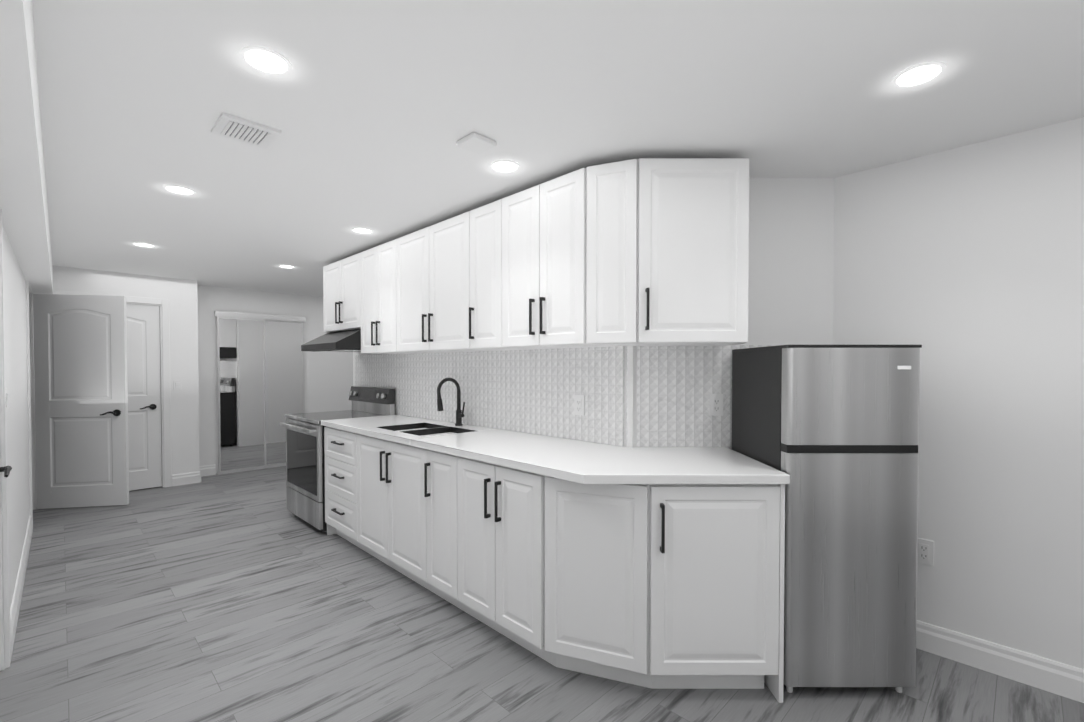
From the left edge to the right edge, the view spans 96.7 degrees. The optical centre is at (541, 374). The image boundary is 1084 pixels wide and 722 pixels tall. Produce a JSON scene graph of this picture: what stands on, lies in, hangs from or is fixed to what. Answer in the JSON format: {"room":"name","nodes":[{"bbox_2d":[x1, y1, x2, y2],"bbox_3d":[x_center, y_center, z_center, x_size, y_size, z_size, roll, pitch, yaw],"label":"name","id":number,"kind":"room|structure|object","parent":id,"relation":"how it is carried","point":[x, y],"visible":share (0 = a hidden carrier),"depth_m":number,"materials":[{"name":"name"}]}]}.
{"room":"kitchen","nodes":[
{"label":"kitchen","id":0,"kind":"room"},
{"bbox_2d":[0,227,31,663],"bbox_3d":[-1.804,0.152,1.452,0.120,2.350,9.240,-1,1,-45],"label":"wall","id":1,"kind":"structure","parent":0,"point":[16,387],"depth_m":2.59,"materials":[{"name":"white paint"}]},
{"bbox_2d":[0,207,10,670],"bbox_3d":[-2.166,0.268,1.828,0.136,2.108,0.910,-1,1,-45],"label":"door frame","id":2,"kind":"structure","parent":1,"relation":"attached to","point":[5,639],"depth_m":2.15,"materials":[{"name":"white paint"}]},
{"bbox_2d":[0,466,11,476],"bbox_3d":[-2.154,0.298,1.840,0.147,2.020,0.744,-1,1,-45],"label":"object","id":3,"kind":"structure","parent":1,"relation":"in","point":[6,470],"depth_m":2.06,"materials":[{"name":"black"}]},
{"bbox_2d":[6,388,7,411],"bbox_3d":[-2.591,0.122,2.333,0.012,0.116,0.072,-1,1,-45],"label":"light switch","id":4,"kind":"object","parent":1,"relation":"attached to","point":[6,399],"visible":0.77,"depth_m":2.33,"materials":[{"name":"white plastic"}]},
{"bbox_2d":[10,516,32,657],"bbox_3d":[-3.321,1.234,3.086,0.016,0.130,2.470,-1,1,-45],"label":"baseboard","id":5,"kind":"structure","parent":1,"relation":"attached to","point":[16,601],"depth_m":2.78,"materials":[{"name":"white paint"}]},
{"bbox_2d":[25,281,36,520],"bbox_3d":[-4.561,0.228,4.226,0.136,2.108,0.910,-1,1,-45],"label":"door frame","id":6,"kind":"structure","parent":1,"relation":"attached to","point":[29,294],"depth_m":4.51,"materials":[{"name":"white paint"}]},
{"bbox_2d":[33,294,128,508],"bbox_3d":[-4.391,0.251,4.607,0.633,2.020,0.451,-1,1,-45],"label":"open door","id":7,"kind":"structure","parent":1,"relation":"in","point":[81,393],"depth_m":4.59,"materials":[{"name":"white wood"}]},
{"bbox_2d":[33,266,199,491],"bbox_3d":[-4.555,0.089,5.148,1.450,2.350,0.120,-1,1,-45],"label":"wall","id":8,"kind":"structure","parent":0,"point":[181,295],"depth_m":5.45,"materials":[{"name":"white paint"}]},
{"bbox_2d":[53,290,171,486],"bbox_3d":[-4.549,0.212,5.145,0.920,2.108,0.136,-1,1,-45],"label":"door frame","id":9,"kind":"structure","parent":8,"relation":"attached to","point":[163,304],"depth_m":5.39,"materials":[{"name":"white paint"}]},
{"bbox_2d":[126,304,161,490],"bbox_3d":[-4.537,0.242,5.133,0.754,2.020,0.147,-1,1,-45],"label":"closed door","id":10,"kind":"structure","parent":8,"relation":"in","point":[144,395],"depth_m":5.29,"materials":[{"name":"white wood"}]},
{"bbox_2d":[197,285,352,472],"bbox_3d":[-3.408,0.061,6.788,2.490,2.350,0.120,-1,1,-45],"label":"wall","id":11,"kind":"structure","parent":0,"point":[328,380],"depth_m":6.41,"materials":[{"name":"white paint"}]},
{"bbox_2d":[190,468,205,482],"bbox_3d":[-4.112,1.189,5.761,0.016,0.130,0.366,-1,1,-45],"label":"baseboard","id":12,"kind":"structure","parent":11,"relation":"attached to","point":[196,476],"depth_m":5.61,"materials":[{"name":"white paint"}]},
{"bbox_2d":[214,311,305,474],"bbox_3d":[-3.687,0.221,6.390,1.070,2.045,0.048,-1,1,-45],"label":"closet","id":13,"kind":"object","parent":11,"relation":"attached to","point":[261,376],"visible":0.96,"depth_m":6.32,"materials":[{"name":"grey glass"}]},
{"bbox_2d":[353,346,636,447],"bbox_3d":[-0.690,0.112,3.789,0.120,2.350,3.426,-1,1,-45],"label":"wall","id":14,"kind":"structure","parent":0,"point":[632,404],"depth_m":2.54,"materials":[{"name":"white paint"}]},
{"bbox_2d":[323,254,360,332],"bbox_3d":[-1.688,-0.719,4.447,0.339,0.630,0.804,-1,1,-45],"label":"upper cabinet","id":15,"kind":"object","parent":14,"relation":"attached to","point":[341,278],"depth_m":4.29,"materials":[{"name":"white wood"}]},
{"bbox_2d":[301,329,360,352],"bbox_3d":[-1.761,-0.307,4.382,0.541,0.186,0.799,-1,1,-45],"label":"range hood","id":16,"kind":"object","parent":15,"relation":"attached to","point":[345,341],"visible":0.69,"depth_m":4.10,"materials":[{"name":"black"}]},
{"bbox_2d":[357,240,404,357],"bbox_3d":[-1.188,-0.600,3.947,0.339,0.850,0.610,-1,1,-45],"label":"upper cabinet","id":17,"kind":"object","parent":14,"relation":"attached to","point":[378,263],"depth_m":3.80,"materials":[{"name":"white wood"}]},
{"bbox_2d":[393,211,492,353],"bbox_3d":[-0.649,-0.591,3.408,0.339,0.850,0.915,-1,1,-45],"label":"upper cabinet","id":18,"kind":"object","parent":14,"relation":"attached to","point":[433,260],"depth_m":3.25,"materials":[{"name":"white wood"}]},
{"bbox_2d":[469,199,532,353],"bbox_3d":[-0.218,-0.584,2.976,0.339,0.850,0.305,-1,1,-45],"label":"upper cabinet","id":19,"kind":"object","parent":14,"relation":"attached to","point":[484,221],"depth_m":2.86,"materials":[{"name":"white wood"}]},
{"bbox_2d":[501,168,604,349],"bbox_3d":[0.105,-0.579,2.652,0.339,0.850,0.611,-1,1,-45],"label":"upper cabinet","id":20,"kind":"object","parent":14,"relation":"attached to","point":[543,225],"depth_m":2.51,"materials":[{"name":"white wood"}]},
{"bbox_2d":[574,395,584,415],"bbox_3d":[0.214,0.174,2.775,0.010,0.116,0.072,-1,1,-45],"label":"outlet","id":21,"kind":"object","parent":14,"relation":"attached to","point":[579,404],"visible":1,"depth_m":2.77,"materials":[{"name":"white plastic"}]},
{"bbox_2d":[0,466,1083,721],"bbox_3d":[-1.110,1.356,2.702,5.400,0.100,10.800,-1,1,-45],"label":"floor","id":22,"kind":"structure","parent":0,"point":[242,596],"depth_m":2.30,"materials":[{"name":"laminate"}]},
{"bbox_2d":[279,386,394,531],"bbox_3d":[-1.841,0.701,4.319,0.715,1.155,0.799,-1,1,-45],"label":"stove","id":23,"kind":"object","parent":22,"relation":"on","point":[305,473],"visible":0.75,"depth_m":4.14,"materials":[{"name":"silver metal"}]},
{"bbox_2d":[324,426,356,545],"bbox_3d":[-1.165,0.841,3.995,1.023,0.885,0.610,-1,1,-45],"label":"base cabinet","id":24,"kind":"object","parent":22,"relation":"on","point":[340,447],"depth_m":3.61,"materials":[{"name":"white wood"}]},
{"bbox_2d":[357,434,424,586],"bbox_3d":[-0.627,0.851,3.455,1.023,0.885,0.915,-1,1,-45],"label":"base cabinet","id":25,"kind":"object","parent":22,"relation":"on","point":[390,475],"depth_m":3.06,"materials":[{"name":"white wood"}]},
{"bbox_2d":[425,450,456,606],"bbox_3d":[-0.196,0.858,3.023,1.023,0.885,0.305,-1,1,-45],"label":"base cabinet","id":26,"kind":"object","parent":22,"relation":"on","point":[440,469],"depth_m":2.66,"materials":[{"name":"white wood"}]},
{"bbox_2d":[457,458,540,657],"bbox_3d":[0.134,0.863,2.693,1.023,0.885,0.629,-1,1,-45],"label":"base cabinet","id":27,"kind":"object","parent":22,"relation":"on","point":[487,476],"depth_m":2.30,"materials":[{"name":"white wood"}]},
{"bbox_2d":[541,478,784,702],"bbox_3d":[0.645,0.872,2.182,1.023,0.885,0.815,-1,1,-45],"label":"base cabinet","id":28,"kind":"object","parent":22,"relation":"on","point":[654,595],"depth_m":1.94,"materials":[{"name":"white wood"}]},
{"bbox_2d":[321,410,789,517],"bbox_3d":[-0.222,0.394,3.030,1.051,0.038,3.289,-1,1,-45],"label":"countertop","id":29,"kind":"structure","parent":28,"relation":"on","point":[597,459],"depth_m":2.19,"materials":[{"name":"white stone"}]},
{"bbox_2d":[381,422,464,437],"bbox_3d":[-0.798,0.478,3.310,0.399,0.212,0.679,-1,1,-45],"label":"sink","id":30,"kind":"object","parent":29,"relation":"in","point":[426,429],"depth_m":3.43,"materials":[{"name":"black metal"}]},
{"bbox_2d":[437,378,464,425],"bbox_3d":[-0.641,0.198,3.428,0.208,0.340,0.100,-1,1,-45],"label":"faucet","id":31,"kind":"object","parent":29,"relation":"on","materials":[{"name":"black metal"}]},
{"bbox_2d":[732,345,921,692],"bbox_3d":[1.259,0.594,2.236,0.537,1.440,0.582,0,1,0],"label":"fridge","id":32,"kind":"object","parent":22,"relation":"on","point":[832,431],"visible":0.85,"depth_m":1.95,"materials":[{"name":"silver metal"}]},
{"bbox_2d":[32,0,1083,296],"bbox_3d":[-1.110,-1.094,2.661,5.400,0.100,10.800,-1,1,-45],"label":"ceiling","id":33,"kind":"structure","parent":0,"point":[374,110],"depth_m":1.82,"materials":[{"name":"white paint"}]},
{"bbox_2d":[0,0,52,293],"bbox_3d":[-1.666,-0.874,1.488,0.150,0.300,9.120,-1,1,-45],"label":"soffit beam","id":34,"kind":"structure","parent":33,"relation":"attached to","point":[23,199],"depth_m":1.61,"materials":[{"name":"white paint"}]},
{"bbox_2d":[132,242,155,246],"bbox_3d":[-3.252,-1.062,3.943,0.340,0.007,0.340,-1,1,-45],"label":"recessed light","id":35,"kind":"object","parent":33,"relation":"in","point":[141,244],"visible":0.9,"depth_m":3.93,"materials":[{"name":"white plastic"}]},
{"bbox_2d":[163,185,195,194],"bbox_3d":[-2.043,-1.041,2.719,0.340,0.007,0.340,-1,1,-45],"label":"recessed light","id":36,"kind":"object","parent":33,"relation":"in","point":[178,189],"visible":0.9,"depth_m":2.71,"materials":[{"name":"white plastic"}]},
{"bbox_2d":[211,112,280,148],"bbox_3d":[-1.252,-1.025,2.040,0.210,0.016,0.210,-1,1,-45],"label":"ceiling vent","id":37,"kind":"object","parent":33,"relation":"in","point":[232,127],"visible":1,"depth_m":2.02,"materials":[{"name":"white plastic"}]},
{"bbox_2d":[240,45,291,75],"bbox_3d":[-0.899,-1.021,1.573,0.340,0.007,0.340,-1,1,-45],"label":"recessed light","id":38,"kind":"object","parent":33,"relation":"in","point":[264,60],"visible":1,"depth_m":1.57,"materials":[{"name":"white plastic"}]},
{"bbox_2d":[279,265,294,267],"bbox_3d":[-2.537,-1.076,4.798,0.340,0.007,0.340,-1,1,-45],"label":"recessed light","id":39,"kind":"object","parent":33,"relation":"in","point":[286,266],"visible":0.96,"depth_m":4.80,"materials":[{"name":"white plastic"}]},
{"bbox_2d":[352,227,372,233],"bbox_3d":[-1.314,-1.055,3.532,0.340,0.007,0.340,-1,1,-45],"label":"recessed light","id":40,"kind":"object","parent":33,"relation":"in","point":[362,230],"visible":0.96,"depth_m":3.53,"materials":[{"name":"white plastic"}]},
{"bbox_2d":[456,132,496,154],"bbox_3d":[-0.290,-1.024,2.138,0.130,0.022,0.130,-1,1,-45],"label":"ceiling vent","id":41,"kind":"object","parent":33,"relation":"attached to","point":[476,143],"visible":0.98,"depth_m":2.12,"materials":[{"name":"white plastic"}]},
{"bbox_2d":[490,160,519,172],"bbox_3d":[-0.184,-1.035,2.400,0.340,0.007,0.340,-1,1,-45],"label":"recessed light","id":42,"kind":"object","parent":33,"relation":"in","point":[505,166],"visible":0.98,"depth_m":2.40,"materials":[{"name":"white plastic"}]},
{"bbox_2d":[892,61,945,88],"bbox_3d":[1.286,-1.023,1.649,0.340,0.007,0.340,-1,1,-45],"label":"recessed light","id":43,"kind":"object","parent":33,"relation":"in","point":[919,74],"visible":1,"depth_m":1.64,"materials":[{"name":"white plastic"}]},
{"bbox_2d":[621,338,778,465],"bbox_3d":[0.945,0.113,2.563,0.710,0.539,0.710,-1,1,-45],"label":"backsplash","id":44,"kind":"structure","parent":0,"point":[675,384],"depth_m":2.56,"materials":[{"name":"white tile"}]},
{"bbox_2d":[709,394,722,415],"bbox_3d":[0.923,0.158,2.553,0.072,0.116,0.010,0,1,0],"label":"outlet","id":45,"kind":"object","parent":44,"relation":"attached to","point":[715,404],"visible":1,"depth_m":2.55,"materials":[{"name":"white plastic"}]},
{"bbox_2d":[727,178,833,448],"bbox_3d":[1.019,0.132,2.630,1.153,2.350,0.120,0,1,0],"label":"wall","id":46,"kind":"structure","parent":0,"point":[791,260],"depth_m":2.56,"materials":[{"name":"white paint"}]},
{"bbox_2d":[355,345,778,446],"bbox_3d":[-0.227,0.093,3.732,0.717,0.539,4.021,-1,1,-45],"label":"backsplash","id":47,"kind":"structure","parent":46,"relation":"attached to","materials":[{"name":"tile"}]},
{"bbox_2d":[585,158,728,349],"bbox_3d":[0.657,-0.574,2.358,0.696,0.850,0.587,-1,1,-45],"label":"upper cabinet","id":48,"kind":"object","parent":46,"relation":"attached to","point":[649,221],"depth_m":2.22,"materials":[{"name":"white wood"}]},
{"bbox_2d":[713,158,748,345],"bbox_3d":[0.698,-0.571,2.227,0.369,0.842,0.369,-1,1,-45],"label":"upper cabinet","id":49,"kind":"object","parent":46,"relation":"attached to","point":[730,175],"depth_m":2.22,"materials":[{"name":"white wood"}]},
{"bbox_2d":[833,117,1083,668],"bbox_3d":[2.706,0.151,1.492,0.120,2.350,3.164,-1,1,-45],"label":"wall","id":50,"kind":"structure","parent":0,"point":[963,266],"depth_m":2.13,"materials":[{"name":"white paint"}]},
{"bbox_2d":[917,538,933,565],"bbox_3d":[1.821,0.843,2.299,0.010,0.116,0.072,-1,1,-45],"label":"outlet","id":51,"kind":"object","parent":50,"relation":"attached to","point":[925,551],"visible":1,"depth_m":2.29,"materials":[{"name":"white plastic"}]},
{"bbox_2d":[916,620,1083,702],"bbox_3d":[2.732,1.263,1.389,0.016,0.130,2.674,-1,1,-45],"label":"baseboard","id":52,"kind":"structure","parent":50,"relation":"attached to","point":[1058,678],"depth_m":2.10,"materials":[{"name":"white paint"}]}
]}

